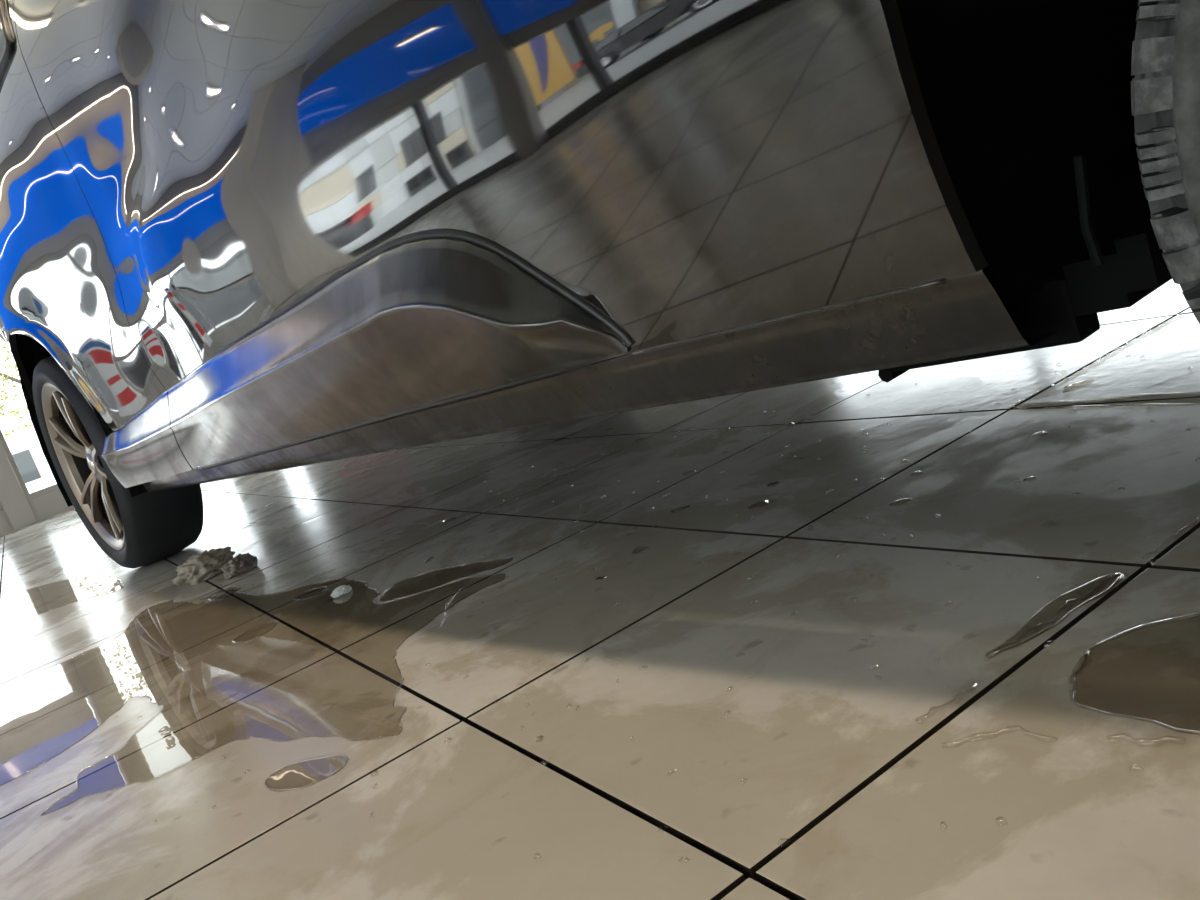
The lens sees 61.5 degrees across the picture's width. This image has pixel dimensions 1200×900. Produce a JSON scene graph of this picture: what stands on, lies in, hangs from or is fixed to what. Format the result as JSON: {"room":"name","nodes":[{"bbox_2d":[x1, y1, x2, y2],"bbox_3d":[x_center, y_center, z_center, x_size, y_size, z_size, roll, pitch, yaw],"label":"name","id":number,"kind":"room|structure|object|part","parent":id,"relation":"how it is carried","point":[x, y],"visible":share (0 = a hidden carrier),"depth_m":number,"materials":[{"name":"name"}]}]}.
{"room":"car showroom","nodes":[
{"label":"car showroom","id":0,"kind":"room"},
{"bbox_2d":[0,279,1199,899],"bbox_3d":[-0.640,0.012,3.663,8.200,0.080,9.600,-26,12,-37],"label":"floor","id":1,"kind":"structure","parent":0,"point":[834,757],"depth_m":1.04,"materials":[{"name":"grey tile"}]},
{"bbox_2d":[0,442,36,530],"bbox_3d":[-4.474,-0.669,6.879,0.150,2.600,0.170,-26,12,-37],"label":"pillar","id":2,"kind":"structure","parent":1,"relation":"on","point":[13,501],"depth_m":6.99,"materials":[{"name":"grey"}]},
{"bbox_2d":[0,575,124,628],"bbox_3d":[-1.696,0.453,3.004,0.390,0.003,1.115,-26,12,-37],"label":"puddle","id":3,"kind":"object","parent":1,"relation":"on","point":[15,608],"visible":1,"depth_m":2.93,"materials":[{"name":"liquid"}]},
{"bbox_2d":[171,547,234,585],"bbox_3d":[-0.935,0.269,2.380,0.124,0.058,0.182,-14,11,27],"label":"lump","id":4,"kind":"object","parent":1,"relation":"on","point":[198,568],"visible":0.89,"depth_m":2.34,"materials":[{"name":"beige"}]},
{"bbox_2d":[222,552,257,579],"bbox_3d":[-0.814,0.256,2.270,0.068,0.040,0.088,-12,12,35],"label":"lump","id":5,"kind":"object","parent":1,"relation":"on","point":[240,564],"visible":1,"depth_m":2.25,"materials":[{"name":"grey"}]},
{"bbox_2d":[2,573,508,815],"bbox_3d":[-0.637,0.336,1.601,0.692,0.003,1.443,-26,12,-37],"label":"puddle","id":6,"kind":"object","parent":1,"relation":"on","point":[377,591],"visible":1,"depth_m":1.37,"materials":[{"name":"liquid"}]},
{"bbox_2d":[330,585,351,597],"bbox_3d":[-0.442,0.239,1.723,0.031,0.013,0.040,-10,13,43],"label":"scrap","id":7,"kind":"object","parent":6,"relation":"on","point":[339,591],"visible":1,"depth_m":1.71,"materials":[{"name":"grey paper"}]},
{"bbox_2d":[440,587,461,625],"bbox_3d":[-0.213,0.221,1.420,0.015,0.006,0.151,-18,10,4],"label":"trail","id":8,"kind":"object","parent":6,"relation":"on","point":[460,587],"visible":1,"depth_m":1.41,"materials":[{"name":"clear liquid"}]},
{"bbox_2d":[264,754,349,789],"bbox_3d":[-0.295,0.323,1.008,0.099,0.003,0.060,-16,10,21],"label":"puddle","id":9,"kind":"object","parent":1,"relation":"on","point":[329,754],"visible":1,"depth_m":1.00,"materials":[{"name":"liquid"}]},
{"bbox_2d":[0,0,1199,568],"bbox_3d":[-0.067,-0.863,2.104,1.925,1.701,4.930,-26,12,-37],"label":"car","id":10,"kind":"object","parent":1,"relation":"on","point":[239,238],"visible":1,"depth_m":0.99,"materials":[{"name":"grey paint"}]},
{"bbox_3d":[-1.824,-0.386,3.178,0.119,1.090,0.892,-24,11,-27],"label":"quarter panel","id":11,"kind":"part","parent":10,"relation":"part of","materials":[{"name":"grey paint"}]},
{"bbox_3d":[-1.285,-0.452,2.383,0.108,1.052,1.056,-26,12,-37],"label":"door","id":12,"kind":"part","parent":10,"relation":"part of","materials":[{"name":"grey paint"}]},
{"bbox_3d":[-1.050,-0.015,2.332,0.066,0.188,0.582,-26,12,-37],"label":"door molding","id":13,"kind":"part","parent":10,"relation":"part of","materials":[{"name":"paint"}]},
{"bbox_3d":[-0.454,-0.107,1.518,0.086,0.218,1.429,-26,12,-36],"label":"door molding","id":14,"kind":"part","parent":10,"relation":"part of","materials":[{"name":"paint"}]},
{"bbox_3d":[-0.356,-0.561,1.191,0.130,1.052,2.233,-26,12,-37],"label":"door","id":15,"kind":"part","parent":10,"relation":"part of","materials":[{"name":"grey paint"}]},
{"bbox_3d":[-0.430,-0.021,1.705,0.097,0.075,2.408,-27,12,-38],"label":"sill","id":16,"kind":"part","parent":10,"relation":"part of","materials":[{"name":"paint"}]},
{"bbox_2d":[137,356,1196,859],"bbox_3d":[-0.243,0.164,1.792,1.516,0.003,3.042,-26,12,-37],"label":"water specks","id":17,"kind":"object","parent":1,"relation":"on","point":[1141,356],"visible":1,"depth_m":1.25,"materials":[{"name":"clear liquid"}]},
{"bbox_2d":[985,573,1118,655],"bbox_3d":[0.361,0.132,0.801,0.159,0.006,0.013,-24,11,-24],"label":"trail","id":18,"kind":"object","parent":1,"relation":"on","point":[1115,573],"visible":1,"depth_m":0.81,"materials":[{"name":"clear liquid"}]},
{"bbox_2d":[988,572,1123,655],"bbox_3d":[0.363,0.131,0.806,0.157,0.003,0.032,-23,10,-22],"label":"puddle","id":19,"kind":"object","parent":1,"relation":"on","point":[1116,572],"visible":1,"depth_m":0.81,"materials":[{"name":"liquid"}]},
{"bbox_2d":[1068,651,1090,683],"bbox_3d":[0.339,0.156,0.712,0.009,0.006,0.054,-10,13,43],"label":"trail","id":20,"kind":"object","parent":1,"relation":"on","point":[1087,651],"visible":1,"depth_m":0.72,"materials":[{"name":"clear liquid"}]},
{"bbox_2d":[1012,391,1195,408],"bbox_3d":[0.665,-0.064,1.305,0.048,0.003,0.318,-23,10,-23],"label":"puddle","id":21,"kind":"object","parent":1,"relation":"on","point":[1193,391],"visible":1,"depth_m":1.32,"materials":[{"name":"liquid"}]},
{"bbox_2d":[1059,314,1179,381],"bbox_3d":[0.807,-0.158,1.557,0.324,0.007,0.012,-24,11,-28],"label":"trail","id":22,"kind":"object","parent":1,"relation":"on","point":[1178,314],"visible":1,"depth_m":1.57,"materials":[{"name":"clear liquid"}]},
{"bbox_2d":[1069,612,1199,734],"bbox_3d":[0.382,0.146,0.682,0.117,0.003,0.172,-13,12,34],"label":"puddle","id":23,"kind":"object","parent":1,"relation":"on","point":[1197,612],"visible":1,"depth_m":0.68,"materials":[{"name":"liquid"}]},
{"bbox_3d":[-4.060,-2.055,7.370,2.020,0.450,0.120,-26,12,-37],"label":"wall","id":24,"kind":"structure","parent":0,"visible":0},
{"bbox_2d":[0,429,59,500],"bbox_3d":[-3.870,-0.817,7.402,1.450,1.990,0.050,-26,12,-37],"label":"window","id":25,"kind":"structure","parent":24,"relation":"in","point":[47,490],"depth_m":7.11,"materials":[{"name":"grey"}]},
{"bbox_3d":[-4.373,-0.567,6.981,0.045,1.900,0.050,-26,12,-37],"label":"rail","id":26,"kind":"part","parent":25,"relation":"part of","materials":[{"name":"grey"}]},
{"bbox_3d":[-3.555,0.089,7.564,1.450,0.045,0.050,-26,12,-37],"label":"rail","id":27,"kind":"part","parent":25,"relation":"part of","materials":[{"name":"grey"}]},
{"bbox_3d":[-2.065,-1.873,8.929,2.580,2.600,0.120,-26,12,-37],"label":"wall","id":28,"kind":"structure","parent":0,"visible":0},
{"bbox_2d":[0,490,73,535],"bbox_3d":[-4.594,0.725,6.657,5.620,0.166,0.120,-26,12,-37],"label":"baseboard","id":29,"kind":"structure","parent":28,"relation":"attached to","point":[49,505],"depth_m":7.13,"materials":[{"name":"grey"}]},
{"label":"outside","id":30,"kind":"structure","parent":0,"visible":0},
{"bbox_2d":[25,474,56,493],"bbox_3d":[-1.255,0.534,2.872,120.000,0.210,120.000,-26,12,-37],"label":"ground","id":31,"kind":"structure","parent":30,"point":[38,484],"depth_m":25.68,"materials":[{"name":"grey"}]},
{"bbox_2d":[0,333,32,437],"bbox_3d":[-6.835,-0.893,12.009,1.952,3.025,1.970,-26,12,-37],"label":"street tree","id":32,"kind":"object","parent":31,"relation":"on","point":[5,377],"visible":0.16,"depth_m":11.96,"materials":[{"name":"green plant"}]},
{"bbox_2d":[1,419,51,482],"bbox_3d":[-22.265,1.155,36.669,10.000,3.200,3.040,-26,12,-37],"label":"building","id":33,"kind":"structure","parent":31,"relation":"on","point":[25,448],"depth_m":36.22,"materials":[{"name":"white stone"}]},
{"bbox_3d":[-20.648,0.703,36.053,0.900,1.200,0.010,-26,12,-37],"label":"pane","id":34,"kind":"part","parent":33,"relation":"part of","materials":[{"name":"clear glass"}]}
]}

